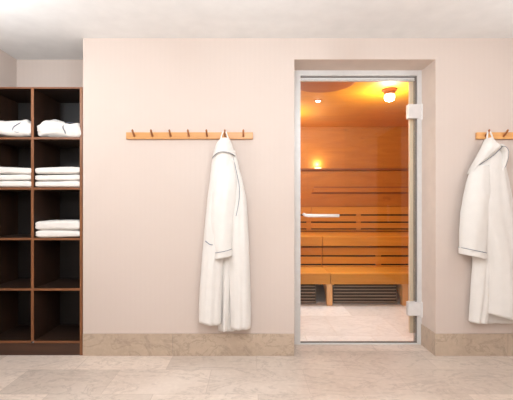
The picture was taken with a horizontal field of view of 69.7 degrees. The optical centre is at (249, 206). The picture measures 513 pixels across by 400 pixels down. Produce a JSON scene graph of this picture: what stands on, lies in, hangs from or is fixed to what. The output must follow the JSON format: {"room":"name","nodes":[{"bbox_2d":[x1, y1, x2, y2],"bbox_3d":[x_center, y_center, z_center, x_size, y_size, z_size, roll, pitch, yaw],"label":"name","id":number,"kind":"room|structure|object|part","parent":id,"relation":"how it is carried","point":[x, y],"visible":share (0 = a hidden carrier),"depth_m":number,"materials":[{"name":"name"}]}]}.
{"room":"changing room","nodes":[
{"label":"changing room","id":0,"kind":"room"},
{"bbox_2d":[0,49,16,86],"bbox_3d":[-2.155,-0.080,0.760,0.100,2.500,5.320,0,0,0],"label":"wall","id":1,"kind":"structure","parent":0,"point":[8,64],"depth_m":3.19,"materials":[{"name":"paint"}]},
{"bbox_2d":[17,60,82,86],"bbox_3d":[-1.710,-0.080,3.370,0.789,2.500,0.100,0,0,0],"label":"wall","id":2,"kind":"structure","parent":0,"point":[30,73],"depth_m":3.32,"materials":[{"name":"paint"}]},
{"bbox_2d":[0,284,512,399],"bbox_3d":[0.207,1.200,1.900,4.825,0.060,7.800,0,0,0],"label":"floor","id":3,"kind":"structure","parent":0,"point":[315,371],"depth_m":2.60,"materials":[{"name":"tile"}]},
{"bbox_2d":[0,87,82,354],"bbox_3d":[-1.710,0.112,3.105,0.781,2.116,0.410,0,0,0],"label":"shelving unit","id":4,"kind":"object","parent":3,"relation":"on","point":[41,279],"visible":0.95,"depth_m":3.14,"materials":[{"name":"brown wood"}]},
{"bbox_3d":[-2.090,0.112,3.107,0.022,2.116,0.406,0,0,0],"label":"panel","id":5,"kind":"part","parent":4,"relation":"part of","materials":[{"name":"brown wood"}]},
{"bbox_2d":[0,120,30,136],"bbox_3d":[-1.893,-0.628,3.034,0.365,0.152,0.316,0,0,0],"label":"bathrobe","id":6,"kind":"object","parent":4,"relation":"on","point":[22,128],"visible":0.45,"depth_m":2.90,"materials":[{"name":"fabric"}]},
{"bbox_2d":[0,181,30,186],"bbox_3d":[-1.899,-0.183,3.040,0.368,0.055,0.301,0,0,0],"label":"folded towel","id":7,"kind":"object","parent":4,"relation":"on","point":[2,183],"visible":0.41,"depth_m":2.89,"materials":[{"name":"white fabric"}]},
{"bbox_2d":[0,174,30,180],"bbox_3d":[-1.900,-0.235,3.040,0.362,0.055,0.301,0,0,0],"label":"folded towel","id":8,"kind":"object","parent":7,"relation":"on","point":[19,177],"visible":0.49,"depth_m":2.89,"materials":[{"name":"white fabric"}]},
{"bbox_2d":[0,167,30,174],"bbox_3d":[-1.897,-0.291,3.039,0.363,0.065,0.301,0,0,0],"label":"folded towel","id":9,"kind":"object","parent":8,"relation":"on","point":[3,170],"visible":0.48,"depth_m":2.89,"materials":[{"name":"white fabric"}]},
{"bbox_3d":[-1.903,0.650,3.102,0.352,0.018,0.396,0,0,0],"label":"shelf","id":10,"kind":"part","parent":4,"relation":"part of","materials":[{"name":"brown wood"}]},
{"bbox_3d":[-1.903,0.252,3.102,0.352,0.018,0.396,0,0,0],"label":"shelf","id":11,"kind":"part","parent":4,"relation":"part of","materials":[{"name":"brown wood"}]},
{"bbox_3d":[-1.903,-0.146,3.102,0.352,0.018,0.396,0,0,0],"label":"shelf","id":12,"kind":"part","parent":4,"relation":"part of","materials":[{"name":"brown wood"}]},
{"bbox_3d":[-1.903,-0.542,3.102,0.352,0.018,0.396,0,0,0],"label":"shelf","id":13,"kind":"part","parent":4,"relation":"part of","materials":[{"name":"brown wood"}]},
{"bbox_3d":[-1.903,1.064,3.102,0.352,0.018,0.396,0,0,0],"label":"shelf","id":14,"kind":"part","parent":4,"relation":"part of","materials":[{"name":"brown wood"}]},
{"bbox_3d":[-1.710,-0.940,3.102,0.737,0.012,0.396,0,0,0],"label":"panel","id":15,"kind":"part","parent":4,"relation":"part of","materials":[{"name":"brown wood"}]},
{"bbox_3d":[-1.710,0.118,3.305,0.737,2.104,0.010,0,0,0],"label":"panel","id":16,"kind":"part","parent":4,"relation":"part of","materials":[{"name":"brown wood"}]},
{"bbox_3d":[-1.523,1.064,3.102,0.362,0.018,0.396,0,0,0],"label":"shelf","id":17,"kind":"part","parent":4,"relation":"part of","materials":[{"name":"brown wood"}]},
{"bbox_3d":[-1.523,-0.542,3.102,0.362,0.018,0.396,0,0,0],"label":"shelf","id":18,"kind":"part","parent":4,"relation":"part of","materials":[{"name":"brown wood"}]},
{"bbox_2d":[35,181,79,186],"bbox_3d":[-1.518,-0.184,3.040,0.365,0.056,0.301,0,0,0],"label":"folded towel","id":19,"kind":"object","parent":4,"relation":"on","point":[40,183],"visible":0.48,"depth_m":2.89,"materials":[{"name":"white fabric"}]},
{"bbox_2d":[35,175,79,180],"bbox_3d":[-1.519,-0.235,3.040,0.364,0.054,0.301,0,0,0],"label":"folded towel","id":20,"kind":"object","parent":19,"relation":"on","point":[38,177],"visible":0.58,"depth_m":2.89,"materials":[{"name":"white fabric"}]},
{"bbox_2d":[35,167,79,174],"bbox_3d":[-1.517,-0.290,3.040,0.364,0.064,0.301,0,0,0],"label":"folded towel","id":21,"kind":"object","parent":20,"relation":"on","point":[48,170],"visible":0.7,"depth_m":2.89,"materials":[{"name":"white fabric"}]},
{"bbox_2d":[36,230,79,237],"bbox_3d":[-1.517,0.211,3.041,0.366,0.063,0.301,0,0,0],"label":"folded towel","id":22,"kind":"object","parent":4,"relation":"on","point":[41,233],"visible":0.62,"depth_m":2.89,"materials":[{"name":"white fabric"}]},
{"bbox_2d":[35,220,79,229],"bbox_3d":[-1.519,0.143,3.040,0.364,0.082,0.302,0,0,0],"label":"folded towel","id":23,"kind":"object","parent":22,"relation":"on","point":[49,224],"visible":0.73,"depth_m":2.89,"materials":[{"name":"white fabric"}]},
{"bbox_3d":[-1.523,0.650,3.102,0.362,0.018,0.396,0,0,0],"label":"shelf","id":24,"kind":"part","parent":4,"relation":"part of","materials":[{"name":"brown wood"}]},
{"bbox_3d":[-1.523,0.252,3.102,0.362,0.018,0.396,0,0,0],"label":"shelf","id":25,"kind":"part","parent":4,"relation":"part of","materials":[{"name":"brown wood"}]},
{"bbox_2d":[37,119,80,136],"bbox_3d":[-1.512,-0.630,3.037,0.374,0.156,0.324,0,0,0],"label":"bathrobe","id":26,"kind":"object","parent":4,"relation":"on","point":[47,128],"visible":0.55,"depth_m":2.89,"materials":[{"name":"fabric"}]},
{"bbox_3d":[-1.523,-0.146,3.102,0.362,0.018,0.396,0,0,0],"label":"shelf","id":27,"kind":"part","parent":4,"relation":"part of","materials":[{"name":"brown wood"}]},
{"bbox_2d":[300,284,315,302],"bbox_3d":[0.230,1.028,4.465,1.140,0.285,0.020,0,0,0],"label":"slatted screen","id":28,"kind":"object","parent":3,"relation":"on","point":[307,291],"visible":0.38,"depth_m":4.47,"materials":[{"name":"brown wood"}]},
{"bbox_2d":[300,207,321,266],"bbox_3d":[0.307,0.585,5.291,1.294,1.170,0.962,0,0,0],"label":"bench","id":29,"kind":"object","parent":3,"relation":"on","point":[309,256],"visible":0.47,"depth_m":4.84,"materials":[{"name":"brown wood"}]},
{"bbox_2d":[311,207,408,284],"bbox_3d":[1.782,0.585,5.291,1.657,1.170,0.962,0,0,0],"label":"bench","id":30,"kind":"object","parent":3,"relation":"on","point":[350,218],"visible":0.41,"depth_m":4.97,"materials":[{"name":"brown wood"}]},
{"bbox_2d":[333,284,396,302],"bbox_3d":[1.397,1.028,4.465,0.770,0.285,0.020,0,0,0],"label":"slatted screen","id":31,"kind":"object","parent":3,"relation":"on","point":[342,293],"visible":0.88,"depth_m":4.47,"materials":[{"name":"brown wood"}]},
{"bbox_2d":[323,267,408,305],"bbox_3d":[1.752,0.978,4.583,1.716,0.385,0.506,0,0,0],"label":"bench","id":32,"kind":"object","parent":3,"relation":"on","point":[399,276],"visible":0.45,"depth_m":4.34,"materials":[{"name":"brown wood"}]},
{"bbox_2d":[300,267,329,283],"bbox_3d":[0.303,0.848,4.583,1.287,0.125,0.506,0,0,0],"label":"bench","id":33,"kind":"object","parent":32,"relation":"attached to","point":[308,275],"visible":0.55,"depth_m":4.33,"materials":[{"name":"brown wood"}]},
{"bbox_3d":[0.944,1.025,4.395,0.068,0.290,0.070,0,0,0],"label":"leg","id":34,"kind":"part","parent":32,"relation":"part of","materials":[{"name":"brown wood"}]},
{"bbox_3d":[1.842,1.025,4.395,0.068,0.290,0.070,0,0,0],"label":"leg","id":35,"kind":"part","parent":32,"relation":"part of","materials":[{"name":"brown wood"}]},
{"bbox_2d":[0,0,512,59],"bbox_3d":[0.072,-1.370,0.710,4.555,0.080,5.420,0,0,0],"label":"ceiling","id":36,"kind":"structure","parent":0,"point":[29,29],"depth_m":2.64,"materials":[{"name":"paint"}]},
{"bbox_2d":[83,38,512,333],"bbox_3d":[0.467,-0.080,3.160,3.566,2.500,0.520,0,0,0],"label":"wall","id":37,"kind":"structure","parent":0,"point":[145,200],"depth_m":2.90,"materials":[{"name":"paint"}]},
{"bbox_2d":[83,334,293,355],"bbox_3d":[-0.484,1.083,2.895,1.661,0.173,0.010,0,0,0],"label":"baseboard","id":38,"kind":"structure","parent":37,"relation":"attached to","point":[93,344],"depth_m":2.89,"materials":[{"name":"stone"}]},
{"bbox_2d":[126,129,252,138],"bbox_3d":[-0.473,-0.565,2.861,0.992,0.066,0.078,0,0,0],"label":"hook rail","id":39,"kind":"object","parent":37,"relation":"attached to","point":[129,135],"visible":1,"depth_m":2.88,"materials":[{"name":"brown wood"}]},
{"bbox_2d":[199,130,250,331],"bbox_3d":[-0.195,0.186,2.812,0.405,1.562,0.159,0,0,0],"label":"bathrobe","id":40,"kind":"object","parent":39,"relation":"hanging from","point":[225,291],"visible":1,"depth_m":2.79,"materials":[{"name":"fabric"}]},
{"bbox_2d":[212,138,234,157],"bbox_3d":[-0.201,-0.449,2.792,0.179,0.153,0.091,0,0,0],"label":"collar","id":41,"kind":"object","parent":40,"relation":"attached to","point":[223,148],"depth_m":2.77,"materials":[{"name":"fabric"}]},
{"bbox_2d":[294,59,435,332],"bbox_3d":[0.906,0.001,3.017,1.123,2.338,0.232,0,0,0],"label":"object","id":42,"kind":"structure","parent":37,"relation":"in","point":[428,66],"depth_m":3.02,"materials":[{"name":"paint"}]},
{"bbox_2d":[294,70,422,343],"bbox_3d":[0.911,0.002,3.137,1.128,2.336,0.112,0,0,0],"label":"door","id":43,"kind":"structure","parent":42,"relation":"attached to","point":[414,111],"depth_m":3.13,"materials":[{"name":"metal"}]},
{"bbox_3d":[0.595,0.067,3.113,0.309,0.040,0.064,0,0,0],"label":"handle","id":44,"kind":"part","parent":43,"relation":"part of","materials":[{"name":"white metal"}]},
{"bbox_2d":[409,82,413,332],"bbox_3d":[1.438,-0.011,3.207,0.105,2.211,0.023,0,0,0],"label":"lining","id":45,"kind":"object","parent":37,"relation":"attached to","point":[411,84],"visible":0.24,"depth_m":3.19,"materials":[{"name":"beige wood"}]},
{"bbox_2d":[421,324,435,354],"bbox_3d":[1.458,1.083,3.015,0.008,0.173,0.231,0,0,0],"label":"baseboard","id":46,"kind":"structure","parent":37,"relation":"attached to","point":[427,336],"depth_m":3.00,"materials":[{"name":"stone"}]},
{"bbox_2d":[435,334,512,355],"bbox_3d":[1.852,1.083,2.895,0.796,0.173,0.010,0,0,0],"label":"baseboard","id":47,"kind":"structure","parent":37,"relation":"attached to","point":[445,344],"depth_m":2.89,"materials":[{"name":"stone"}]},
{"bbox_2d":[475,129,512,138],"bbox_3d":[2.272,-0.565,2.861,0.992,0.066,0.078,0,0,0],"label":"hook rail","id":48,"kind":"object","parent":37,"relation":"attached to","point":[479,135],"visible":0.95,"depth_m":2.88,"materials":[{"name":"brown wood"}]},
{"bbox_2d":[458,131,512,323],"bbox_3d":[1.880,0.155,2.816,0.557,1.498,0.152,0,0,0],"label":"bathrobe","id":49,"kind":"object","parent":48,"relation":"hanging from","point":[486,212],"visible":1,"depth_m":2.78,"materials":[{"name":"fabric"}]},
{"bbox_2d":[467,137,508,173],"bbox_3d":[1.831,-0.379,2.817,0.275,0.285,0.122,0,0,-2],"label":"collar","id":50,"kind":"object","parent":49,"relation":"attached to","point":[492,157],"depth_m":2.79,"materials":[{"name":"fabric"}]},
{"bbox_2d":[300,127,408,279],"bbox_3d":[1.135,-0.045,5.825,2.970,2.430,0.050,0,0,0],"label":"wall","id":51,"kind":"structure","parent":0,"point":[320,147],"depth_m":5.80,"materials":[{"name":"brown wood"}]},
{"bbox_2d":[300,168,408,206],"bbox_3d":[1.135,-0.305,5.770,2.950,0.599,0.060,0,0,0],"label":"panel","id":52,"kind":"object","parent":51,"relation":"attached to","point":[319,187],"visible":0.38,"depth_m":5.78,"materials":[{"name":"brown wood"}]},
{"bbox_3d":[1.778,-0.265,5.769,1.584,0.072,0.027,0,0,0],"label":"head rail","id":53,"kind":"part","parent":52,"relation":"part of","materials":[{"name":"brown wood"}]},
{"bbox_2d":[300,82,408,126],"bbox_3d":[1.135,-1.285,4.500,2.970,0.050,2.600,0,0,0],"label":"ceiling","id":54,"kind":"structure","parent":0,"point":[361,104],"depth_m":4.61,"materials":[{"name":"brown wood"}]},
{"bbox_2d":[300,82,354,92],"bbox_3d":[0.750,-1.251,3.720,0.616,0.018,0.616,0,0,0],"label":"disc","id":55,"kind":"object","parent":54,"relation":"attached to","point":[316,87],"visible":0.44,"depth_m":3.80,"materials":[{"name":"brown wood"}]},
{"bbox_2d":[382,87,396,101],"bbox_3d":[1.497,-1.199,3.950,0.152,0.122,0.152,0,0,0],"label":"ceiling lamp","id":56,"kind":"object","parent":54,"relation":"attached to","point":[389,93],"visible":1,"depth_m":3.91,"materials":[{"name":"white glass"}]},
{"bbox_3d":[1.497,-1.173,3.950,0.110,0.070,0.110,0,0,0],"label":"lamp glass","id":57,"kind":"part","parent":56,"relation":"part of","materials":[{"name":"white glass"}]}
]}

